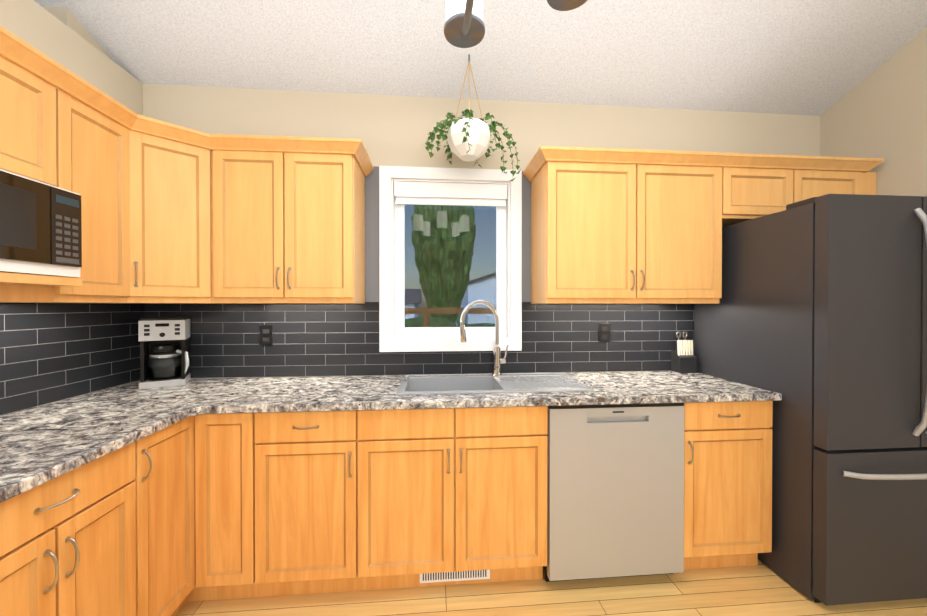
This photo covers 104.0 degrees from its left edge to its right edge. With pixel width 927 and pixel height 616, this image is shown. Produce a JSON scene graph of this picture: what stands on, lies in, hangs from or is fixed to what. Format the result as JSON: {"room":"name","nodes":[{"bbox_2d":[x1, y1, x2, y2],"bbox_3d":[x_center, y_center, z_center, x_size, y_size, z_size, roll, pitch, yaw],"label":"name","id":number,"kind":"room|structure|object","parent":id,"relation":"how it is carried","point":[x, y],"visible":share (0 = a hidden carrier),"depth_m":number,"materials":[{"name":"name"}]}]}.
{"room":"kitchen","nodes":[
{"label":"kitchen","id":0,"kind":"room"},
{"bbox_2d":[0,0,142,413],"bbox_3d":[-1.781,0.026,0.139,0.160,2.634,3.950,0,0,-5],"label":"wall","id":1,"kind":"structure","parent":0,"point":[34,24],"depth_m":1.68,"materials":[{"name":"beige paint"}]},
{"bbox_2d":[0,46,59,187],"bbox_3d":[-1.613,-0.614,1.087,0.329,0.370,0.420,0,0,-5],"label":"upper cabinet","id":2,"kind":"object","parent":1,"relation":"attached to","point":[29,112],"depth_m":1.22,"materials":[{"name":"brown wood"}]},
{"bbox_2d":[0,82,131,302],"bbox_3d":[-1.630,-0.411,1.474,0.359,0.780,0.351,0,0,-5],"label":"upper cabinet","id":3,"kind":"object","parent":1,"relation":"attached to","point":[96,147],"depth_m":1.46,"materials":[{"name":"brown wood"}]},
{"bbox_2d":[0,169,81,276],"bbox_3d":[-1.546,-0.259,1.040,0.398,0.300,0.501,0,0,-5],"label":"microwave","id":4,"kind":"object","parent":3,"relation":"in","point":[40,228],"visible":1,"depth_m":1.16,"materials":[{"name":"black plastic"}]},
{"bbox_2d":[0,303,143,415],"bbox_3d":[-1.776,0.195,1.090,0.008,0.448,2.042,0,0,-5],"label":"wall tiles","id":5,"kind":"structure","parent":1,"relation":"attached to","point":[51,352],"depth_m":1.65,"materials":[{"name":"black tile"}]},
{"bbox_2d":[112,106,219,303],"bbox_3d":[-1.532,-0.441,1.857,0.619,0.834,0.558,0,0,-5],"label":"upper cabinet","id":6,"kind":"object","parent":1,"relation":"attached to","point":[171,213],"depth_m":1.73,"materials":[{"name":"brown wood"}]},
{"bbox_2d":[34,0,926,115],"bbox_3d":[-0.940,-2.239,-0.308,7.465,2.010,5.250,0,0,-5],"label":"ceiling","id":7,"kind":"structure","parent":0,"point":[809,57],"depth_m":1.97,"materials":[{"name":"white paint"}]},
{"bbox_2d":[444,0,484,47],"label":"pendant chandelier","id":8,"kind":"object","parent":7,"relation":"hanging from","point":[464,25],"depth_m":0.98,"materials":[{"name":"silver metal"}]},
{"bbox_2d":[425,54,520,180],"bbox_3d":[0.050,-1.040,2.005,0.529,0.736,0.387,0,0,-5],"label":"hanging planter","id":9,"kind":"object","parent":7,"relation":"hanging from","point":[467,138],"visible":1,"depth_m":1.94,"materials":[{"name":"white ceramic"}]},
{"bbox_2d":[547,0,587,10],"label":"pendant chandelier","id":10,"kind":"object","parent":7,"relation":"hanging from","point":[560,5],"depth_m":0.91,"materials":[{"name":"silver metal"}]},
{"bbox_2d":[143,84,819,378],"bbox_3d":[-1.077,-0.012,2.255,7.315,2.680,0.150,0,0,-5],"label":"wall","id":11,"kind":"structure","parent":0,"point":[390,130],"depth_m":2.25,"materials":[{"name":"paint"}]},
{"bbox_2d":[220,134,295,303],"bbox_3d":[-1.112,-0.442,1.993,0.456,0.834,0.355,0,0,-5],"label":"upper cabinet","id":12,"kind":"object","parent":11,"relation":"attached to","point":[258,180],"depth_m":1.85,"materials":[{"name":"brown wood"}]},
{"bbox_2d":[296,138,367,303],"bbox_3d":[-0.787,-0.442,2.034,0.398,0.834,0.328,0,0,-5],"label":"upper cabinet","id":13,"kind":"object","parent":11,"relation":"attached to","point":[331,173],"depth_m":1.88,"materials":[{"name":"brown wood"}]},
{"bbox_2d":[144,302,693,377],"bbox_3d":[-0.171,0.188,2.252,3.400,0.448,0.008,0,0,-5],"label":"wall tiles","id":14,"kind":"structure","parent":11,"relation":"attached to","point":[325,339],"depth_m":2.22,"materials":[{"name":"black tile"}]},
{"bbox_2d":[259,325,271,345],"bbox_3d":[-1.179,0.164,2.160,0.074,0.120,0.007,0,0,-5],"label":"electrical outlet plate","id":15,"kind":"object","parent":14,"relation":"attached to","point":[265,335],"visible":1,"depth_m":2.16,"materials":[{"name":"black plastic"}]},
{"bbox_2d":[599,323,609,341],"bbox_3d":[0.909,0.160,2.334,0.074,0.120,0.007,0,0,-5],"label":"electrical outlet plate","id":16,"kind":"object","parent":14,"relation":"attached to","point":[604,332],"visible":1,"depth_m":2.33,"materials":[{"name":"black plastic"}]},
{"bbox_2d":[379,166,521,351],"bbox_3d":[-0.079,-0.299,2.316,0.881,1.134,0.150,0,0,-5],"label":"window","id":17,"kind":"structure","parent":11,"relation":"in","point":[450,248],"depth_m":2.31,"materials":[{"name":"white plastic"}]},
{"bbox_2d":[527,146,726,303],"bbox_3d":[0.951,-0.443,2.179,1.022,0.834,0.328,0,0,-5],"label":"upper cabinet","id":18,"kind":"object","parent":11,"relation":"attached to","point":[613,226],"depth_m":2.02,"materials":[{"name":"brown wood"}]},
{"bbox_2d":[727,154,806,225],"bbox_3d":[1.703,-0.689,2.240,0.488,0.344,0.328,0,0,-5],"label":"upper cabinet","id":19,"kind":"object","parent":11,"relation":"attached to","point":[758,185],"depth_m":2.08,"materials":[{"name":"brown wood"}]},
{"bbox_2d":[807,156,866,198],"bbox_3d":[2.090,-0.689,2.272,0.488,0.344,0.328,0,0,-5],"label":"upper cabinet","id":20,"kind":"object","parent":11,"relation":"attached to","point":[825,176],"depth_m":2.11,"materials":[{"name":"brown wood"}]},
{"bbox_2d":[176,560,926,615],"bbox_3d":[-0.871,1.395,-0.202,7.315,0.100,5.100,0,0,-5],"label":"floor","id":21,"kind":"structure","parent":0,"point":[761,589],"depth_m":1.64,"materials":[{"name":"brown wood"}]},
{"bbox_2d":[0,447,127,615],"bbox_3d":[-1.435,0.895,0.969,0.645,0.884,0.634,0,0,-5],"label":"base cabinet","id":22,"kind":"object","parent":21,"relation":"on","point":[64,538],"depth_m":1.02,"materials":[{"name":"brown wood"}]},
{"bbox_2d":[124,414,203,615],"bbox_3d":[-1.444,0.893,1.372,0.695,0.884,0.371,0,0,-5],"label":"base cabinet","id":23,"kind":"object","parent":21,"relation":"on","point":[172,520],"depth_m":1.41,"materials":[{"name":"brown wood"}]},
{"bbox_2d":[0,403,195,502],"bbox_3d":[-1.406,0.439,0.790,0.690,0.032,1.380,0,0,-5],"label":"countertop","id":24,"kind":"structure","parent":23,"relation":"on","point":[41,444],"depth_m":1.21,"materials":[{"name":"stone"}]},
{"bbox_2d":[204,412,267,600],"bbox_3d":[-1.047,0.889,1.861,0.316,0.884,0.632,0,0,-5],"label":"base cabinet","id":25,"kind":"object","parent":21,"relation":"on","point":[235,444],"depth_m":1.58,"materials":[{"name":"brown wood"}]},
{"bbox_2d":[84,377,263,394],"bbox_3d":[-1.495,0.432,1.867,0.688,0.032,0.360,0,0,-5],"label":"countertop","id":26,"kind":"structure","parent":25,"relation":"on","point":[193,386],"depth_m":1.87,"materials":[{"name":"stone"}]},
{"bbox_2d":[268,410,387,595],"bbox_3d":[-0.722,0.889,1.902,0.542,0.884,0.605,0,0,-5],"label":"base cabinet","id":27,"kind":"object","parent":21,"relation":"on","point":[328,470],"depth_m":1.61,"materials":[{"name":"brown wood"}]},
{"bbox_2d":[420,570,489,582],"bbox_3d":[-0.040,1.278,1.739,0.338,0.064,0.006,0,0,-5],"label":"air vent grille","id":28,"kind":"object","parent":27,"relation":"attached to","point":[453,576],"visible":0.81,"depth_m":1.74,"materials":[{"name":"white plastic"}]},
{"bbox_2d":[545,403,683,581],"bbox_3d":[0.704,0.888,2.010,0.659,0.875,0.606,0,0,-5],"label":"dishwasher","id":29,"kind":"object","parent":21,"relation":"on","point":[615,490],"visible":0.9,"depth_m":1.71,"materials":[{"name":"grey metal"}]},
{"bbox_2d":[684,401,772,569],"bbox_3d":[1.270,0.888,2.067,0.469,0.884,0.605,0,0,-5],"label":"base cabinet","id":30,"kind":"object","parent":21,"relation":"on","point":[728,445],"depth_m":1.77,"materials":[{"name":"brown wood"}]},
{"bbox_2d":[37,371,781,415],"bbox_3d":[-0.154,0.432,1.903,3.370,0.032,0.690,0,0,-5],"label":"countertop","id":31,"kind":"structure","parent":30,"relation":"on","point":[325,393],"depth_m":1.73,"materials":[{"name":"stone"}]},
{"bbox_2d":[138,316,190,388],"bbox_3d":[-1.620,0.232,1.987,0.207,0.364,0.214,0,0,-31],"label":"coffee maker","id":32,"kind":"object","parent":31,"relation":"on","point":[164,351],"visible":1,"depth_m":1.92,"materials":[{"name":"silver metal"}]},
{"bbox_2d":[460,300,508,375],"bbox_3d":[0.126,0.181,2.146,0.306,0.456,0.154,0,0,-5],"label":"faucet","id":33,"kind":"object","parent":31,"relation":"on","point":[498,361],"visible":1,"depth_m":2.18,"materials":[{"name":"silver metal"}]},
{"bbox_2d":[396,372,593,394],"bbox_3d":[0.144,0.489,2.004,0.975,0.166,0.480,0,0,-5],"label":"sink","id":34,"kind":"object","parent":31,"relation":"in","point":[437,384],"visible":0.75,"depth_m":2.12,"materials":[{"name":"silver metal"}]},
{"bbox_2d":[671,331,696,372],"bbox_3d":[1.417,0.282,2.329,0.114,0.259,0.090,0,0,-5],"label":"knife block","id":35,"kind":"object","parent":31,"relation":"on","point":[683,359],"visible":1,"depth_m":2.31,"materials":[{"name":"grey"}]},
{"bbox_2d":[694,194,926,605],"bbox_3d":[1.996,0.414,1.968,0.910,1.832,0.876,0,0,-5],"label":"fridge","id":36,"kind":"object","parent":21,"relation":"on","point":[816,317],"visible":0.94,"depth_m":1.60,"materials":[{"name":"grey metal"}]},
{"bbox_2d":[820,28,926,196],"bbox_3d":[2.699,-0.907,0.080,0.150,4.500,5.100,0,0,-5],"label":"wall","id":37,"kind":"structure","parent":0,"point":[880,111],"depth_m":2.08,"materials":[{"name":"beige paint"}]}
]}

